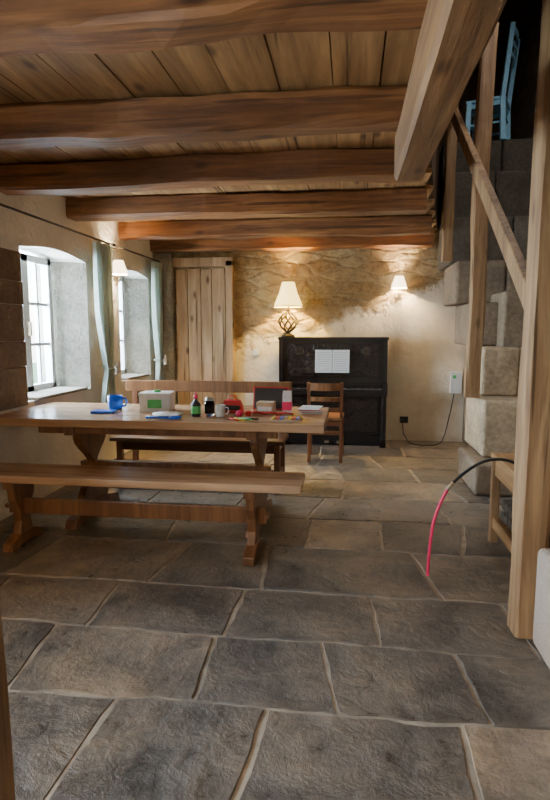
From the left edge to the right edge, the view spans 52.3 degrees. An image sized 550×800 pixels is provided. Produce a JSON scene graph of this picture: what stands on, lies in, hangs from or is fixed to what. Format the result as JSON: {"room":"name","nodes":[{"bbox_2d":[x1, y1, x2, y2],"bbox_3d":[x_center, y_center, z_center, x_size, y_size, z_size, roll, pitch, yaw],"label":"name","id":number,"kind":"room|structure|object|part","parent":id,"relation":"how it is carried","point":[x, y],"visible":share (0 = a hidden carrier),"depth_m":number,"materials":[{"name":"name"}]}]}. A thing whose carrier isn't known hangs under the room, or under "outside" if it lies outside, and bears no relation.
{"room":"traditional dwelling","nodes":[
{"label":"traditional dwelling","id":0,"kind":"room"},
{"bbox_2d":[0,192,155,520],"bbox_3d":[-2.288,-0.396,2.978,0.430,2.750,8.950,1,7,8],"label":"wall","id":1,"kind":"structure","parent":0,"point":[78,359],"depth_m":5.24,"materials":[{"name":"white paint"}]},
{"bbox_2d":[0,247,27,410],"bbox_3d":[-1.928,-0.499,3.975,0.017,1.147,0.518,1,7,8],"label":"window surround stones","id":2,"kind":"object","parent":1,"relation":"attached to","point":[13,381],"visible":1,"depth_m":4.07},
{"bbox_2d":[20,253,56,391],"bbox_3d":[-2.125,-0.642,4.771,0.105,1.185,0.860,1,7,8],"label":"window","id":3,"kind":"structure","parent":1,"relation":"in","point":[45,264],"depth_m":5.00,"materials":[{"name":"paint"}]},
{"bbox_2d":[0,203,115,246],"bbox_3d":[-1.809,-1.392,4.381,0.118,0.034,2.480,1,7,8],"label":"curtain rod","id":4,"kind":"object","parent":1,"relation":"attached to","point":[8,207],"depth_m":4.44,"materials":[{"name":"black metal"}]},
{"bbox_2d":[28,387,87,399],"bbox_3d":[-1.950,-0.062,4.845,0.300,0.025,0.830,1,7,8],"label":"window sill","id":5,"kind":"structure","parent":1,"relation":"attached to","point":[55,391],"depth_m":4.80,"materials":[{"name":"white paint"}]},
{"bbox_2d":[93,241,120,402],"bbox_3d":[-1.628,-0.720,5.416,0.139,1.550,0.340,1,7,8],"label":"curtain","id":6,"kind":"object","parent":1,"relation":"hanging from","point":[102,252],"visible":0.92,"depth_m":5.39,"materials":[{"name":"fabric"}]},
{"bbox_2d":[113,260,127,284],"bbox_3d":[-1.595,-1.284,5.677,0.203,0.255,0.180,1,7,8],"label":"wall sconce","id":7,"kind":"object","parent":1,"relation":"attached to","point":[119,268],"visible":0.74,"depth_m":5.61,"materials":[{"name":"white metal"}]},
{"bbox_2d":[118,276,126,373],"bbox_3d":[-1.895,-0.855,6.482,0.105,1.185,0.740,1,7,8],"label":"window","id":8,"kind":"structure","parent":1,"relation":"in","point":[121,279],"depth_m":6.79,"materials":[{"name":"paint"}]},
{"bbox_2d":[121,373,148,379],"bbox_3d":[-1.724,-0.272,6.532,0.300,0.025,0.660,1,7,8],"label":"trim","id":9,"kind":"structure","parent":1,"relation":"attached to","point":[128,376],"depth_m":6.55,"materials":[{"name":"white paint"}]},
{"bbox_2d":[113,247,159,261],"bbox_3d":[-1.552,-1.635,6.329,0.109,0.017,1.200,1,7,8],"label":"curtain rod","id":10,"kind":"object","parent":1,"relation":"attached to","point":[118,247],"depth_m":6.14,"materials":[{"name":"black metal"}]},
{"bbox_2d":[151,261,167,379],"bbox_3d":[-1.428,-0.905,6.901,0.139,1.550,0.260,1,7,8],"label":"curtain","id":11,"kind":"object","parent":1,"relation":"hanging from","point":[156,267],"visible":0.94,"depth_m":6.86,"materials":[{"name":"fabric"}]},
{"bbox_2d":[153,253,176,403],"bbox_3d":[-1.392,-0.685,7.117,0.250,2.300,0.100,1,7,8],"label":"pier","id":12,"kind":"object","parent":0,"point":[168,293],"visible":0.51,"depth_m":7.02,"materials":[{"name":"grey stone"}]},
{"bbox_2d":[0,29,437,232],"bbox_3d":[-0.594,-1.490,2.614,3.888,0.050,8.550,1,7,8],"label":"ceiling","id":13,"kind":"structure","parent":0,"point":[272,62],"depth_m":2.53,"materials":[{"name":"brown wood"}]},
{"bbox_2d":[0,85,407,149],"bbox_3d":[-0.631,-1.401,2.816,2.862,0.198,0.204,1,7,8],"label":"joist","id":14,"kind":"object","parent":13,"relation":"attached to","point":[244,116],"depth_m":2.71,"materials":[{"name":"brown wood"}]},
{"bbox_2d":[0,148,424,194],"bbox_3d":[-0.493,-1.516,3.735,2.893,0.203,0.236,1,7,8],"label":"joist","id":15,"kind":"object","parent":13,"relation":"attached to","point":[293,167],"depth_m":3.66,"materials":[{"name":"brown wood"}]},
{"bbox_2d":[0,0,427,57],"bbox_3d":[-0.773,-1.282,1.853,2.827,0.197,0.220,1,7,8],"label":"joist","id":16,"kind":"object","parent":13,"relation":"attached to","point":[27,27],"depth_m":1.76,"materials":[{"name":"brown wood"}]},
{"bbox_2d":[65,188,426,221],"bbox_3d":[-0.288,-1.641,4.718,3.031,0.200,0.217,1,7,8],"label":"joist","id":17,"kind":"object","parent":13,"relation":"attached to","point":[386,201],"depth_m":4.63,"materials":[{"name":"brown wood"}]},
{"bbox_2d":[118,215,431,240],"bbox_3d":[-0.047,-1.771,5.781,3.217,0.197,0.205,1,7,8],"label":"joist","id":18,"kind":"object","parent":13,"relation":"attached to","point":[400,225],"depth_m":5.70,"materials":[{"name":"brown wood"}]},
{"bbox_2d":[150,231,433,252],"bbox_3d":[0.154,-1.886,6.700,3.373,0.191,0.188,1,7,8],"label":"joist","id":19,"kind":"object","parent":13,"relation":"attached to","point":[407,241],"depth_m":6.62,"materials":[{"name":"brown wood"}]},
{"bbox_2d":[394,0,506,180],"bbox_3d":[0.354,-0.907,0.505,0.157,0.242,4.461,1,7,8],"label":"beam","id":20,"kind":"structure","parent":13,"relation":"attached to","point":[454,35],"depth_m":1.64,"materials":[{"name":"brown wood"}]},
{"bbox_2d":[0,440,549,799],"bbox_3d":[0.094,0.983,3.507,5.102,0.123,9.917,1,7,8],"label":"floor","id":21,"kind":"structure","parent":0,"point":[144,659],"depth_m":2.38,"materials":[{"name":"grey stone"}]},
{"bbox_2d":[0,609,14,799],"bbox_3d":[-0.580,0.087,0.963,0.138,2.288,0.137,1,7,8],"label":"door frame","id":22,"kind":"structure","parent":21,"relation":"on","point":[7,786],"depth_m":1.06,"materials":[{"name":"brown wood"}]},
{"bbox_2d":[0,462,304,565],"bbox_3d":[-0.875,0.686,3.462,2.100,0.478,0.348,1,7,8],"label":"wooden bench","id":23,"kind":"object","parent":21,"relation":"on","point":[19,479],"visible":1,"depth_m":3.40,"materials":[{"name":"brown wood"}]},
{"bbox_2d":[0,402,328,537],"bbox_3d":[-0.757,0.467,4.054,2.250,0.768,0.818,1,7,8],"label":"dining table","id":24,"kind":"object","parent":21,"relation":"on","point":[89,431],"visible":0.81,"depth_m":3.79,"materials":[{"name":"brown wood"}]},
{"bbox_2d":[90,409,116,413],"bbox_3d":[-1.212,0.082,3.965,0.160,0.016,0.100,0,7,0],"label":"notebook","id":25,"kind":"object","parent":24,"relation":"on","point":[96,411],"visible":1,"depth_m":3.92,"materials":[{"name":"paper"}]},
{"bbox_2d":[107,395,127,408],"bbox_3d":[-1.174,0.017,4.148,0.139,0.100,0.109,6,9,39],"label":"mug","id":26,"kind":"object","parent":24,"relation":"on","point":[114,401],"visible":0.96,"depth_m":4.11,"materials":[{"name":"ceramic"}]},
{"bbox_2d":[138,390,174,411],"bbox_3d":[-0.854,0.001,4.065,0.230,0.152,0.184,0,7,2],"label":"storage box","id":27,"kind":"object","parent":24,"relation":"on","point":[156,400],"visible":0.99,"depth_m":3.98,"materials":[{"name":"white plastic"}]},
{"bbox_2d":[146,416,180,418],"bbox_3d":[-0.731,0.114,3.676,0.231,0.018,0.076,1,7,8],"label":"scissors","id":28,"kind":"object","parent":24,"relation":"on","point":[147,417],"visible":1,"depth_m":3.66,"materials":[{"name":"plastic"}]},
{"bbox_2d":[152,411,183,416],"bbox_3d":[-0.728,0.100,3.811,0.214,0.018,0.214,1,7,8],"label":"dinner plate","id":29,"kind":"object","parent":24,"relation":"on","point":[163,413],"visible":0.88,"depth_m":3.85,"materials":[{"name":"white ceramic"}]},
{"bbox_2d":[191,392,200,416],"bbox_3d":[-0.537,0.027,3.797,0.065,0.165,0.064,1,7,8],"label":"glue bottle","id":30,"kind":"object","parent":24,"relation":"on","point":[195,405],"visible":1,"depth_m":3.78,"materials":[{"name":"black plastic"}]},
{"bbox_2d":[204,401,214,416],"bbox_3d":[-0.445,0.059,3.808,0.068,0.100,0.067,1,7,8],"label":"jar","id":31,"kind":"object","parent":24,"relation":"on","point":[209,406],"visible":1,"depth_m":3.78,"materials":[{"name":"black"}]},
{"bbox_2d":[205,397,213,400],"bbox_3d":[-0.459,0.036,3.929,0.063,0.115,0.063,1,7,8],"label":"lid","id":32,"kind":"object","parent":31,"relation":"on","point":[206,398],"visible":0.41,"depth_m":3.90,"materials":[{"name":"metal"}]},
{"bbox_2d":[215,404,228,416],"bbox_3d":[-0.361,0.073,3.774,0.086,0.080,0.068,6,9,39],"label":"coffee mug","id":33,"kind":"object","parent":24,"relation":"on","point":[219,408],"visible":1,"depth_m":3.75,"materials":[{"name":"white ceramic"}]},
{"bbox_2d":[223,395,243,412],"bbox_3d":[-0.302,0.026,3.973,0.159,0.124,0.080,1,7,8],"label":"purse","id":34,"kind":"object","parent":24,"relation":"on","point":[234,405],"visible":0.88,"depth_m":3.94,"materials":[{"name":"leather"}]},
{"bbox_2d":[236,410,242,416],"bbox_3d":[-0.239,0.091,3.764,0.050,0.047,0.049,1,7,8],"label":"ball","id":35,"kind":"object","parent":24,"relation":"on","point":[239,413],"visible":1,"depth_m":3.75,"materials":[{"name":"plastic"}]},
{"bbox_2d":[229,417,258,420],"bbox_3d":[-0.202,0.122,3.630,0.173,0.012,0.106,-2,7,-18],"label":"pens","id":36,"kind":"object","parent":24,"relation":"on","point":[234,418],"visible":1,"depth_m":3.62,"materials":[{"name":"multicoloured plastic"}]},
{"bbox_2d":[256,401,275,413],"bbox_3d":[-0.063,0.051,3.949,0.120,0.080,0.110,2,7,13],"label":"box","id":37,"kind":"object","parent":24,"relation":"on","point":[261,406],"visible":0.91,"depth_m":3.90,"materials":[{"name":"cardboard"}]},
{"bbox_2d":[245,411,293,415],"bbox_3d":[-0.038,0.089,3.819,0.326,0.036,0.102,1,7,8],"label":"cable","id":38,"kind":"object","parent":24,"relation":"on","point":[247,413],"visible":1,"depth_m":3.82,"materials":[{"name":"plastic"}]},
{"bbox_2d":[253,387,288,409],"bbox_3d":[-0.028,-0.013,4.129,0.260,0.169,0.081,1,7,8],"label":"tablet computer","id":39,"kind":"object","parent":24,"relation":"on","point":[260,393],"visible":0.61,"depth_m":4.11,"materials":[{"name":"glass"}]},
{"bbox_2d":[270,416,302,421],"bbox_3d":[0.076,0.121,3.634,0.200,0.020,0.140,1,7,8],"label":"tray","id":40,"kind":"object","parent":24,"relation":"on","point":[274,418],"visible":1,"depth_m":3.58,"materials":[{"name":"plastic"}]},
{"bbox_2d":[282,391,291,414],"bbox_3d":[0.085,0.017,3.884,0.064,0.164,0.064,1,7,8],"label":"carton","id":41,"kind":"object","parent":24,"relation":"on","point":[287,395],"visible":0.91,"depth_m":3.86,"materials":[{"name":"white cardboard"}]},
{"bbox_2d":[297,405,322,413],"bbox_3d":[0.255,0.067,4.031,0.178,0.028,0.238,1,7,8],"label":"paper stack","id":42,"kind":"object","parent":24,"relation":"on","point":[304,409],"visible":1,"depth_m":3.93,"materials":[{"name":"paper"}]},
{"bbox_2d":[110,380,291,494],"bbox_3d":[-0.632,0.300,4.861,1.520,0.901,0.482,1,7,8],"label":"bench","id":43,"kind":"object","parent":21,"relation":"on","point":[135,443],"visible":0.54,"depth_m":4.75,"materials":[{"name":"brown wood"}]},
{"bbox_2d":[307,382,343,462],"bbox_3d":[0.530,0.210,5.861,0.378,0.831,0.481,1,7,8],"label":"dining chair","id":44,"kind":"object","parent":21,"relation":"on","point":[335,418],"visible":0.7,"depth_m":5.67,"materials":[{"name":"brown wood"}]},
{"bbox_2d":[278,337,388,447],"bbox_3d":[0.686,-0.114,6.690,1.280,1.268,0.470,1,7,8],"label":"upright piano","id":45,"kind":"object","parent":21,"relation":"on","point":[365,384],"visible":0.78,"depth_m":6.57,"materials":[{"name":"paint"}]},
{"bbox_2d":[273,282,302,336],"bbox_3d":[0.158,-1.079,6.697,0.358,0.645,0.358,1,7,8],"label":"table lamp","id":46,"kind":"object","parent":45,"relation":"on","point":[288,297],"visible":1,"depth_m":6.60,"materials":[{"name":"fabric"}]},
{"bbox_2d":[315,350,349,372],"bbox_3d":[0.664,-0.449,6.501,0.395,0.264,0.036,1,7,8],"label":"sheet music","id":47,"kind":"object","parent":45,"relation":"in","point":[325,362],"visible":1,"depth_m":6.50,"materials":[{"name":"paper"}]},
{"bbox_2d":[402,393,454,445],"bbox_3d":[1.836,0.227,6.654,0.612,0.597,0.331,1,7,8],"label":"power cable","id":48,"kind":"object","parent":21,"relation":"on","point":[454,393],"visible":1,"depth_m":6.75,"materials":[{"name":"black plastic"}]},
{"bbox_2d":[426,458,513,575],"bbox_3d":[1.125,0.634,3.039,0.603,0.651,0.025,-1,7,-4],"label":"garden hose","id":49,"kind":"object","parent":21,"relation":"on","point":[462,474],"visible":0.85,"depth_m":3.00,"materials":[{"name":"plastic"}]},
{"bbox_2d":[438,138,532,495],"bbox_3d":[2.386,-1.128,6.131,1.097,3.417,3.711,1,7,8],"label":"stone staircase","id":50,"kind":"structure","parent":21,"relation":"on","point":[489,420],"depth_m":5.46,"materials":[{"name":"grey stone"}]},
{"bbox_2d":[441,105,457,261],"bbox_3d":[1.730,-2.368,5.521,0.107,1.965,0.110,1,7,8],"label":"post","id":51,"kind":"object","parent":50,"relation":"on","point":[448,208],"depth_m":5.52,"materials":[{"name":"brown wood"}]},
{"bbox_2d":[464,22,498,397],"bbox_3d":[1.734,-1.530,4.741,0.143,3.035,0.128,1,7,8],"label":"post","id":52,"kind":"object","parent":50,"relation":"on","point":[487,62],"depth_m":4.71,"materials":[{"name":"brown wood"}]},
{"bbox_2d":[451,107,525,308],"bbox_3d":[1.471,-1.476,3.919,0.050,2.332,3.322,1,7,8],"label":"wooden beam","id":53,"kind":"structure","parent":52,"relation":"attached to","point":[515,261],"depth_m":3.57,"materials":[{"name":"brown wood"}]},
{"bbox_3d":[1.471,-1.476,3.919,0.050,2.332,3.322,1,7,8],"label":"handrail","id":54,"kind":"part","parent":53,"relation":"part of","materials":[{"name":"brown wood"}]},
{"bbox_2d":[465,22,519,140],"bbox_3d":[2.452,-3.472,6.325,0.499,1.182,0.487,4,8,29],"label":"chair","id":55,"kind":"object","parent":50,"relation":"on","point":[501,104],"visible":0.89,"depth_m":6.16,"materials":[{"name":"blue paint"}]},
{"bbox_2d":[488,452,549,552],"bbox_3d":[1.508,0.672,3.170,0.380,0.578,0.830,1,7,8],"label":"rack","id":56,"kind":"object","parent":21,"relation":"on","point":[501,471],"visible":0.24,"depth_m":3.47,"materials":[{"name":"brown wood"}]},
{"bbox_2d":[507,0,549,639],"bbox_3d":[1.123,-0.843,2.285,0.133,3.799,0.142,1,7,8],"label":"post","id":57,"kind":"object","parent":21,"relation":"on","point":[531,481],"depth_m":2.35,"materials":[{"name":"brown wood"}]},
{"bbox_2d":[172,187,465,441],"bbox_3d":[0.405,-1.024,7.011,3.830,3.000,0.250,1,7,8],"label":"wall","id":58,"kind":"structure","parent":0,"point":[341,292],"depth_m":6.81,"materials":[{"name":"beige paint"}]},
{"bbox_2d":[172,257,234,404],"bbox_3d":[-0.891,-0.650,7.060,0.760,2.235,0.083,1,7,8],"label":"door","id":59,"kind":"structure","parent":58,"relation":"in","point":[205,312],"depth_m":7.01,"materials":[{"name":"brown wood"}]},
{"bbox_2d":[253,349,259,354],"bbox_3d":[-0.232,-0.601,7.011,0.080,0.080,0.019,1,7,8],"label":"light switch","id":60,"kind":"object","parent":58,"relation":"attached to","point":[255,351],"visible":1,"depth_m":7.01,"materials":[{"name":"white plastic"}]},
{"bbox_2d":[391,276,406,298],"bbox_3d":[1.461,-1.328,6.599,0.180,0.255,0.203,1,7,8],"label":"wall sconce","id":61,"kind":"object","parent":58,"relation":"attached to","point":[399,283],"visible":1,"depth_m":6.53,"materials":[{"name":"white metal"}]},
{"bbox_2d":[400,416,407,422],"bbox_3d":[1.580,0.244,6.858,0.100,0.080,0.049,1,7,8],"label":"wall outlet","id":62,"kind":"object","parent":58,"relation":"attached to","point":[404,419],"visible":1,"depth_m":6.87,"materials":[{"name":"black plastic"}]},
{"bbox_2d":[449,371,461,393],"bbox_3d":[2.168,-0.211,6.709,0.130,0.260,0.074,1,7,8],"label":"thermostat box","id":63,"kind":"object","parent":58,"relation":"attached to","point":[455,376],"visible":1,"depth_m":6.68,"materials":[{"name":"white plastic"}]},
{"bbox_2d":[426,143,439,227],"bbox_3d":[0.895,-2.804,2.970,0.413,2.470,9.990,2,7,13],"label":"wall","id":64,"kind":"structure","parent":0,"point":[433,180],"depth_m":5.21,"materials":[{"name":"brown wood"}]},
{"bbox_2d":[440,56,511,151],"bbox_3d":[2.158,-2.159,8.032,2.500,5.000,0.200,1,7,8],"label":"wall","id":65,"kind":"structure","parent":0,"point":[469,94],"depth_m":7.60,"materials":[{"name":"brown wood"}]},
{"bbox_2d":[496,0,541,55],"bbox_3d":[1.451,-4.081,2.829,2.600,0.100,10.150,1,7,8],"label":"ceiling","id":66,"kind":"structure","parent":0,"point":[522,12],"depth_m":6.61,"materials":[{"name":"brown wood"}]},
{"bbox_2d":[511,8,541,138],"bbox_3d":[2.640,-1.531,2.987,0.200,5.000,10.150,1,7,8],"label":"wall","id":67,"kind":"structure","parent":0,"point":[523,103],"depth_m":6.88,"materials":[{"name":"stone"}]},
{"bbox_2d":[533,548,549,668],"bbox_3d":[1.487,1.093,0.358,1.290,0.438,4.010,1,7,8],"label":"wall","id":68,"kind":"structure","parent":0,"point":[541,626],"depth_m":2.30,"materials":[{"name":"white paint"}]},
{"label":"outside","id":69,"kind":"structure","parent":0,"visible":0},
{"bbox_2d":[33,363,37,383],"bbox_3d":[-15.338,0.697,9.774,27.050,0.100,45.000,1,7,8],"label":"ground","id":70,"kind":"structure","parent":69,"point":[35,372],"depth_m":24.14,"materials":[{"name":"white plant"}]}
]}

